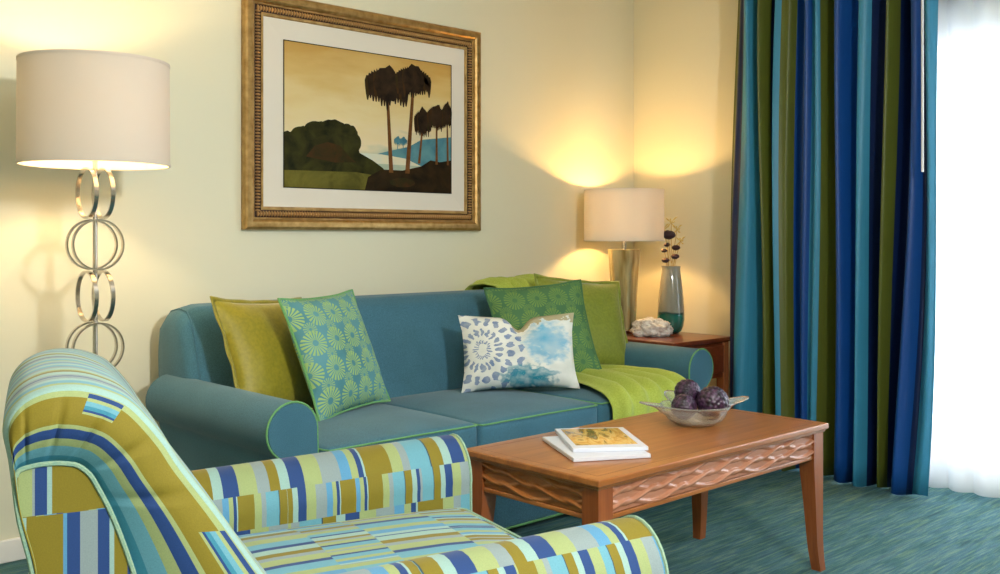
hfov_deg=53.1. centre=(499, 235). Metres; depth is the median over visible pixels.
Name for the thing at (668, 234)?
dried flowers
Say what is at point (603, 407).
seat cushion
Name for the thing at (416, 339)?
sofa
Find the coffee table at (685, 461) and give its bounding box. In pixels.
[467,409,828,571]
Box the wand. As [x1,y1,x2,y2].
[921,0,923,171]
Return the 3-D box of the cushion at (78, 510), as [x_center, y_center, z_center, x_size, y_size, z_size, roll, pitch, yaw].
[-0.644,0.579,1.782,0.444,0.763,0.890,0,0,-27]
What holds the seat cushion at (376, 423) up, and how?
on the sofa
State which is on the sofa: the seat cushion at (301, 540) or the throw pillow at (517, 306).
the throw pillow at (517, 306)
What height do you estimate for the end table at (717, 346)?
0.600 m
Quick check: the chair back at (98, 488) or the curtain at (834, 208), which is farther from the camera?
the curtain at (834, 208)
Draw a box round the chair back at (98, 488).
[8,391,256,573]
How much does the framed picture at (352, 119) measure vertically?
0.954 m
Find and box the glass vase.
[657,266,684,333]
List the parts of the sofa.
arm, backrest, arm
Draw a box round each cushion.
[2,348,266,573]
[238,508,515,573]
[313,403,476,452]
[381,388,596,445]
[512,383,612,422]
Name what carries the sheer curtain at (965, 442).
hanging from the track
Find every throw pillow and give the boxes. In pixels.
[210,296,314,408]
[277,289,390,420]
[458,313,579,392]
[483,279,601,371]
[534,273,627,364]
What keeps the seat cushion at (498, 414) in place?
on the sofa
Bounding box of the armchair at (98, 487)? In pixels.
[2,348,668,573]
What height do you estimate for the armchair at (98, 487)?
0.903 m
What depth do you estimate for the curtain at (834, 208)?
4.44 m
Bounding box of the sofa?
[145,289,712,529]
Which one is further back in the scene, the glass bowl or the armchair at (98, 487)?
the glass bowl
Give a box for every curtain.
[730,0,937,495]
[929,0,999,497]
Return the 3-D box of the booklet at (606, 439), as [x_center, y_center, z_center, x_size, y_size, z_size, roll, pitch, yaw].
[0.293,0.598,2.945,0.215,0.012,0.290,0,0,-7]
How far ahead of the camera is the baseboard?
3.37 m
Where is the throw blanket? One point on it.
(624, 386)
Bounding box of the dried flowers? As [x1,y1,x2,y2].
[661,217,684,265]
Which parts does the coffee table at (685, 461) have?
leg, leg, leg, leg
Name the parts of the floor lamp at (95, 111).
lamp shade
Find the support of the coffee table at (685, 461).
on the floor
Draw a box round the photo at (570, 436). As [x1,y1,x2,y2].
[561,428,637,444]
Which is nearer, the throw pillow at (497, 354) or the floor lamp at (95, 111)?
the floor lamp at (95, 111)
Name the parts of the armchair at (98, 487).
panel, arm, arm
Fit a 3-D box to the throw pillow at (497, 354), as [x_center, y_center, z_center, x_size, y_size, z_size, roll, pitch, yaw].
[0.077,0.471,4.064,0.487,0.307,0.157,0,0,-11]
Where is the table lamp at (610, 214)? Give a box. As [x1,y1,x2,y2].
[584,188,664,333]
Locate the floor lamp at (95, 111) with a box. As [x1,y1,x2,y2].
[15,49,170,366]
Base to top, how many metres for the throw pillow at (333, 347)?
0.429 m
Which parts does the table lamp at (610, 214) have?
lamp shade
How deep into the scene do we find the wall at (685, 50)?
5.36 m
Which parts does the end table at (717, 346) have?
drawer, leg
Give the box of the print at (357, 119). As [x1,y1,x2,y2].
[283,39,451,193]
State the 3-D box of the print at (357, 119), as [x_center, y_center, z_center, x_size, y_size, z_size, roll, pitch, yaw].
[-0.564,-0.501,4.389,0.923,0.606,0.002,0,0,-43]
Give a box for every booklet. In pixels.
[542,436,650,461]
[555,427,647,451]
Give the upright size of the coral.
0.096 m
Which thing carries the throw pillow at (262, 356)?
on the sofa
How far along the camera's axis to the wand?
4.08 m
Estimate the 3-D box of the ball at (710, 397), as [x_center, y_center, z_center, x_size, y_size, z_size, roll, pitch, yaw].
[0.696,0.544,3.274,0.106,0.106,0.107,0,0,-43]
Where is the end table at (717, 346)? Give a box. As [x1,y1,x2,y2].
[626,332,729,397]
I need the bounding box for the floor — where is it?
[0,468,999,573]
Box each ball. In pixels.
[671,394,696,409]
[674,379,699,400]
[696,386,728,409]
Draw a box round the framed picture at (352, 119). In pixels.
[241,0,480,230]
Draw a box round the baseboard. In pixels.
[0,537,25,563]
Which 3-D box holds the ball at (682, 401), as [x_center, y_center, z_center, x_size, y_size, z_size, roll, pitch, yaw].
[0.598,0.556,3.254,0.085,0.084,0.085,0,0,-43]
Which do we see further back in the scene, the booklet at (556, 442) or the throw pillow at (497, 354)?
the throw pillow at (497, 354)
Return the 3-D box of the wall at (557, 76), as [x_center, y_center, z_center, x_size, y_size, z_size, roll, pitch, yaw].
[-1.508,-0.200,3.587,6.300,2.600,0.100,0,0,-43]
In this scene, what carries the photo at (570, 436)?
on the booklet at (606, 439)
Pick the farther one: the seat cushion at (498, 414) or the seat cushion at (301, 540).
the seat cushion at (498, 414)
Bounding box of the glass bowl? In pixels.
[639,390,748,426]
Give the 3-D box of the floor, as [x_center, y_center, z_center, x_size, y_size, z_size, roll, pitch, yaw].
[0.542,1.150,1.397,6.300,0.100,6.100,0,0,-43]
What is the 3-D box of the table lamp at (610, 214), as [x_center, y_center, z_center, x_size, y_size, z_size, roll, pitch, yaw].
[0.642,0.130,5.182,0.418,0.738,0.418,0,0,-43]
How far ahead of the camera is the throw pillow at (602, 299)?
4.60 m
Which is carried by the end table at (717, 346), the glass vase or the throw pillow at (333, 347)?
the glass vase
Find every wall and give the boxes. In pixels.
[0,0,633,540]
[634,0,737,397]
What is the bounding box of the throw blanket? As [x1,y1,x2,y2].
[465,274,684,419]
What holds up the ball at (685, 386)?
in the glass bowl
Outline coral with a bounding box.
[630,317,673,336]

